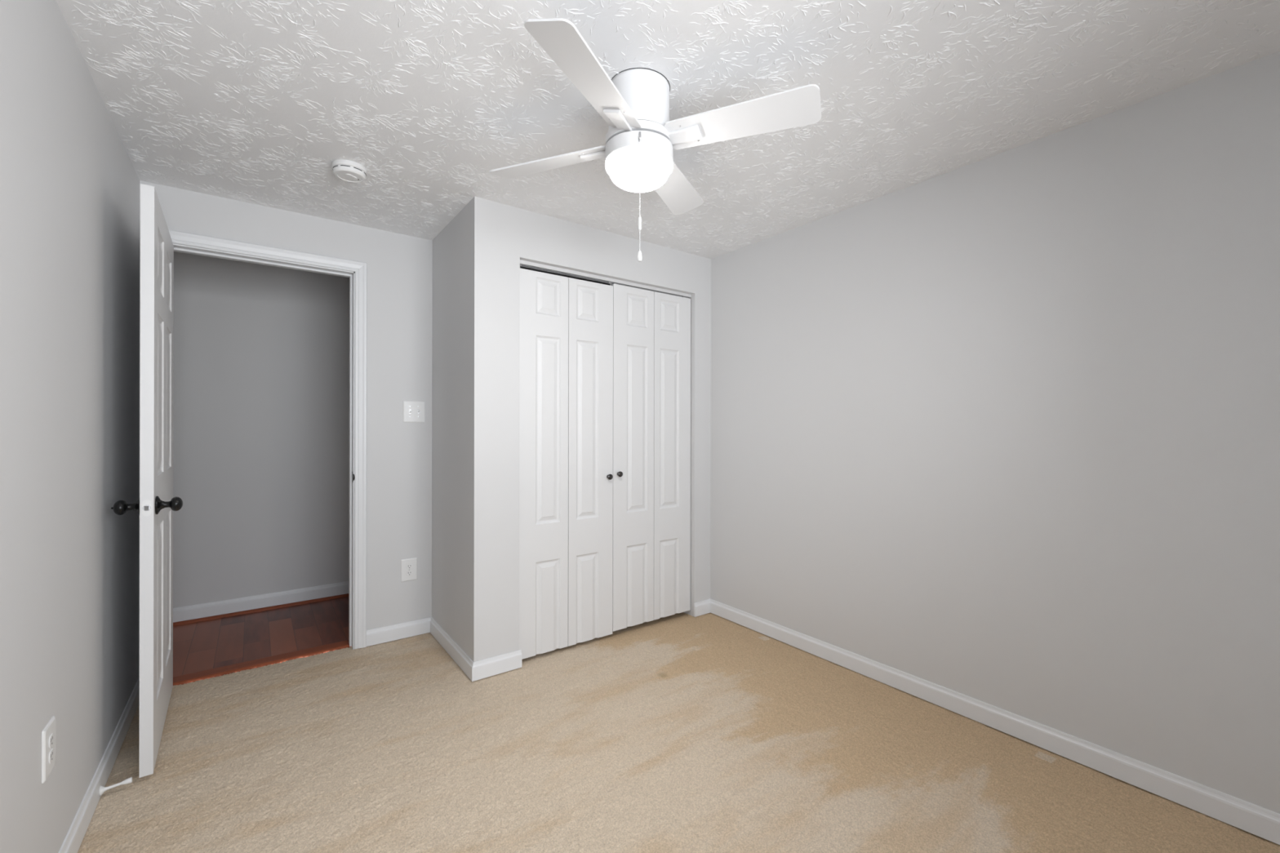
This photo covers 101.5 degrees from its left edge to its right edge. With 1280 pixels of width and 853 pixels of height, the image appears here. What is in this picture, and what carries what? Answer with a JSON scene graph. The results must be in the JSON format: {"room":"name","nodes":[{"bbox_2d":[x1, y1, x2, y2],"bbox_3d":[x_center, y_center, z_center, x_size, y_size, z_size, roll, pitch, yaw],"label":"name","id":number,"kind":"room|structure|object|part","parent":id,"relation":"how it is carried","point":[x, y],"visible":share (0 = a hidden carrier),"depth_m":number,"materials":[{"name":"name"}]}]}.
{"room":"empty bedroom","nodes":[
{"label":"empty bedroom","id":0,"kind":"room"},
{"bbox_2d":[0,0,139,852],"bbox_3d":[-1.119,0.084,0.736,0.100,2.370,3.913,0,0,-36],"label":"wall","id":1,"kind":"structure","parent":0,"point":[69,184],"depth_m":1.37,"materials":[{"name":"paint"}]},
{"bbox_2d":[41,715,55,783],"bbox_3d":[-1.474,0.805,1.305,0.008,0.128,0.088,0,0,-36],"label":"electrical outlet","id":2,"kind":"object","parent":1,"relation":"attached to","point":[48,734],"visible":1,"depth_m":1.29,"materials":[{"name":"white plastic"}]},
{"bbox_2d":[48,748,53,764],"bbox_3d":[-1.472,0.824,1.307,0.002,0.028,0.034,0,0,-36],"label":"receptacle","id":3,"kind":"object","parent":2,"relation":"attached to","point":[51,750],"depth_m":1.31,"materials":[{"name":"white plastic"}]},
{"bbox_2d":[48,733,53,747],"bbox_3d":[-1.472,0.785,1.307,0.002,0.028,0.034,0,0,-36],"label":"receptacle","id":4,"kind":"object","parent":2,"relation":"attached to","point":[51,735],"depth_m":1.31,"materials":[{"name":"white plastic"}]},
{"bbox_2d":[58,677,139,852],"bbox_3d":[-1.075,1.166,0.768,0.012,0.084,3.913,0,0,-36],"label":"baseboard","id":5,"kind":"structure","parent":1,"relation":"attached to","point":[73,841],"depth_m":1.70,"materials":[{"name":"white paint"}]},
{"bbox_2d":[99,777,132,795],"bbox_3d":[-1.727,1.186,1.723,0.076,0.031,0.031,0,0,-36],"label":"door stop","id":6,"kind":"object","parent":5,"relation":"attached to","point":[102,789],"visible":1,"depth_m":1.72,"materials":[{"name":"white plastic"}]},
{"bbox_3d":[-1.736,1.184,1.717,0.052,0.031,0.031,-6,4,-36],"label":"post","id":7,"kind":"part","parent":6,"relation":"part of","materials":[{"name":"white plastic"}]},
{"bbox_2d":[173,251,349,608],"bbox_3d":[-2.484,0.083,3.531,3.600,2.370,0.100,0,0,-36],"label":"wall","id":8,"kind":"structure","parent":0,"point":[261,388],"depth_m":3.45,"materials":[{"name":"paint"}]},
{"bbox_2d":[173,581,348,622],"bbox_3d":[-2.452,1.154,3.485,3.600,0.084,0.012,0,0,-36],"label":"baseboard","id":9,"kind":"structure","parent":8,"relation":"attached to","point":[225,606],"depth_m":3.43,"materials":[{"name":"white paint"}]},
{"bbox_2d":[173,593,348,626],"bbox_3d":[-2.447,1.204,3.478,3.600,0.016,0.030,0,0,-36],"label":"trim","id":10,"kind":"structure","parent":8,"relation":"attached to","point":[257,610],"depth_m":3.42,"materials":[{"name":"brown wood"}]},
{"bbox_2d":[138,180,613,677],"bbox_3d":[-1.182,0.085,3.193,2.919,2.370,0.115,0,0,-36],"label":"wall","id":11,"kind":"structure","parent":0,"point":[400,266],"depth_m":2.94,"materials":[{"name":"paint"}]},
{"bbox_2d":[168,229,367,649],"bbox_3d":[-1.896,0.160,2.655,0.891,2.118,0.134,0,0,-36],"label":"door frame","id":12,"kind":"structure","parent":11,"relation":"attached to","point":[184,242],"depth_m":2.85,"materials":[{"name":"white paint"}]},
{"bbox_2d":[111,183,182,777],"bbox_3d":[-1.919,0.183,2.081,0.184,2.014,0.788,0,0,-38],"label":"door","id":13,"kind":"structure","parent":12,"relation":"attached to","point":[155,506],"depth_m":1.83,"materials":[{"name":"white paint"}]},
{"bbox_3d":[-1.770,0.277,1.790,0.050,0.051,0.051,0,0,-38],"label":"knob","id":14,"kind":"part","parent":13,"relation":"part of","materials":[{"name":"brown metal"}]},
{"bbox_3d":[-1.681,0.278,1.781,0.025,0.057,0.001,0,0,-38],"label":"latch plate","id":15,"kind":"part","parent":13,"relation":"part of","materials":[{"name":"white metal"}]},
{"bbox_3d":[-1.669,0.278,1.870,0.050,0.051,0.051,0,0,-38],"label":"knob","id":16,"kind":"part","parent":13,"relation":"part of","materials":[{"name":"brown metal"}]},
{"bbox_3d":[-1.565,0.276,2.854,0.008,0.057,0.040,0,0,-36],"label":"strike plate","id":17,"kind":"part","parent":12,"relation":"part of","materials":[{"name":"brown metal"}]},
{"bbox_2d":[366,617,431,646],"bbox_3d":[-1.367,1.167,2.978,0.348,0.084,0.012,0,0,-36],"label":"baseboard","id":18,"kind":"structure","parent":11,"relation":"attached to","point":[411,628],"depth_m":2.97,"materials":[{"name":"white paint"}]},
{"bbox_2d":[400,557,417,582],"bbox_3d":[-1.329,0.825,3.009,0.088,0.128,0.008,0,0,-36],"label":"electrical outlet","id":19,"kind":"object","parent":11,"relation":"attached to","point":[409,566],"visible":1,"depth_m":3.01,"materials":[{"name":"white plastic"}]},
{"bbox_2d":[406,570,412,576],"bbox_3d":[-1.327,0.844,3.007,0.034,0.028,0.002,0,0,-36],"label":"receptacle","id":20,"kind":"object","parent":19,"relation":"attached to","point":[409,573],"depth_m":3.01,"materials":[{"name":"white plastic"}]},
{"bbox_2d":[406,564,412,568],"bbox_3d":[-1.327,0.805,3.007,0.034,0.028,0.002,0,0,-36],"label":"receptacle","id":21,"kind":"object","parent":19,"relation":"attached to","point":[408,566],"depth_m":3.01,"materials":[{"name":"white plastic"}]},
{"bbox_2d":[403,400,425,422],"bbox_3d":[-1.303,-0.086,3.021,0.120,0.125,0.019,0,0,-36],"label":"light switch","id":22,"kind":"object","parent":11,"relation":"attached to","point":[414,411],"visible":1,"depth_m":3.02,"materials":[{"name":"white plastic"}]},
{"bbox_2d":[431,195,711,672],"bbox_3d":[-0.383,0.086,3.255,1.560,2.370,0.736,0,0,-36],"label":"wall","id":23,"kind":"structure","parent":0,"point":[477,256],"depth_m":2.66,"materials":[{"name":"paint"}]},
{"bbox_2d":[430,617,521,681],"bbox_3d":[-0.917,1.168,2.853,0.252,0.084,0.748,0,0,-36],"label":"baseboard","id":24,"kind":"structure","parent":23,"relation":"attached to","point":[498,664],"depth_m":2.59,"materials":[{"name":"white paint"}]},
{"bbox_2d":[519,267,613,659],"bbox_3d":[-0.389,0.192,2.836,0.578,2.002,0.060,0,0,-36],"label":"door","id":25,"kind":"structure","parent":23,"relation":"in","point":[566,365],"depth_m":2.82,"materials":[{"name":"white paint"}]},
{"bbox_3d":[-0.173,0.286,2.976,0.033,0.033,0.030,0,0,-36],"label":"knob","id":26,"kind":"part","parent":25,"relation":"part of","materials":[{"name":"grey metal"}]},
{"bbox_2d":[520,259,691,297],"bbox_3d":[-0.157,-0.830,3.026,1.187,0.043,0.030,0,0,-36],"label":"closet track","id":27,"kind":"object","parent":23,"relation":"attached to","point":[607,280],"visible":0.81,"depth_m":2.95,"materials":[{"name":"metal"}]},
{"bbox_3d":[-0.397,-0.823,2.839,0.578,0.002,0.002,0,0,-36],"label":"track rod","id":28,"kind":"part","parent":27,"relation":"part of","materials":[{"name":"metal"}]},
{"bbox_2d":[610,283,690,631],"bbox_3d":[0.085,0.179,3.186,0.594,2.004,0.060,0,0,-36],"label":"door","id":29,"kind":"structure","parent":27,"relation":"hanging from","point":[651,330],"depth_m":3.17,"materials":[{"name":"white paint"}]},
{"bbox_3d":[-0.117,0.275,3.017,0.033,0.033,0.030,0,0,-36],"label":"knob","id":30,"kind":"part","parent":29,"relation":"part of","materials":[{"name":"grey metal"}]},
{"bbox_2d":[693,599,710,617],"bbox_3d":[0.406,1.170,3.373,0.147,0.084,0.012,0,0,-36],"label":"baseboard","id":31,"kind":"structure","parent":23,"relation":"attached to","point":[702,607],"depth_m":3.36,"materials":[{"name":"white paint"}]},
{"bbox_2d":[56,0,1279,258],"bbox_3d":[-0.743,-1.149,1.603,4.306,0.103,5.270,0,0,-36],"label":"ceiling","id":32,"kind":"structure","parent":0,"point":[251,101],"depth_m":1.70,"materials":[{"name":"white paint"}]},
{"bbox_2d":[331,159,367,182],"bbox_3d":[-1.231,-1.079,2.217,0.132,0.043,0.132,0,0,-36],"label":"smoke detector","id":33,"kind":"object","parent":32,"relation":"attached to","point":[348,171],"visible":1,"depth_m":2.18,"materials":[{"name":"white plastic"}]},
{"bbox_2d":[489,17,821,262],"bbox_3d":[-0.003,-0.799,1.701,0.865,0.599,0.865,0,0,-22],"label":"ceiling fan","id":34,"kind":"object","parent":32,"relation":"hanging from","point":[641,137],"visible":1,"depth_m":1.60,"materials":[{"name":"metal"}]},
{"bbox_3d":[-0.307,-0.921,1.827,0.459,0.006,0.134,0,15,23],"label":"blade","id":35,"kind":"part","parent":34,"relation":"part of","materials":[{"name":"white wood"}]},
{"bbox_3d":[-0.129,-0.921,1.397,0.134,0.006,0.459,16,6,22],"label":"blade","id":36,"kind":"part","parent":34,"relation":"part of","materials":[{"name":"white wood"}]},
{"bbox_3d":[-0.137,-0.914,1.759,0.117,0.010,0.054,0,15,23],"label":"blade arm","id":37,"kind":"part","parent":34,"relation":"part of","materials":[{"name":"metal"}]},
{"bbox_3d":[-0.061,-0.914,1.566,0.054,0.010,0.117,16,6,22],"label":"blade arm","id":38,"kind":"part","parent":34,"relation":"part of","materials":[{"name":"metal"}]},
{"bbox_3d":[-0.003,-0.818,1.701,0.220,0.073,0.220,0,0,-36],"label":"globe","id":39,"kind":"part","parent":34,"relation":"part of","materials":[{"name":"white glass"}]},
{"bbox_3d":[0.000,-0.702,1.582,0.003,0.344,0.003,0,0,0],"label":"bead chain","id":40,"kind":"part","parent":34,"relation":"part of","materials":[{"name":"white plastic"}]},
{"bbox_3d":[0.124,-0.921,2.005,0.134,0.006,0.459,-16,-6,22],"label":"blade","id":41,"kind":"part","parent":34,"relation":"part of","materials":[{"name":"white wood"}]},
{"bbox_3d":[0.132,-0.913,1.643,0.117,0.010,0.054,0,-15,23],"label":"blade arm","id":42,"kind":"part","parent":34,"relation":"part of","materials":[{"name":"metal"}]},
{"bbox_3d":[0.302,-0.921,1.575,0.459,0.006,0.134,0,-15,23],"label":"blade","id":43,"kind":"part","parent":34,"relation":"part of","materials":[{"name":"white wood"}]},
{"bbox_2d":[77,596,1279,852],"bbox_3d":[-0.777,1.239,1.643,4.106,0.062,4.966,0,0,-36],"label":"floor","id":44,"kind":"structure","parent":0,"point":[682,732],"depth_m":1.89,"materials":[{"name":"beige carpet"}]},
{"bbox_2d":[173,640,350,685],"bbox_3d":[-1.926,1.207,2.692,0.773,0.012,0.095,0,0,-36],"label":"threshold","id":45,"kind":"object","parent":44,"relation":"on","point":[181,679],"visible":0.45,"depth_m":2.65,"materials":[{"name":"brown wood"}]},
{"bbox_2d":[710,50,1279,813],"bbox_3d":[1.194,0.088,2.516,0.100,2.370,4.028,0,0,-36],"label":"wall","id":46,"kind":"structure","parent":0,"point":[1002,430],"depth_m":1.96,"materials":[{"name":"paint"}]},
{"bbox_2d":[710,599,1279,844],"bbox_3d":[1.400,1.171,2.140,0.012,0.084,3.177,0,0,-36],"label":"baseboard","id":47,"kind":"structure","parent":46,"relation":"attached to","point":[1253,819],"depth_m":1.96,"materials":[{"name":"white paint"}]}
]}

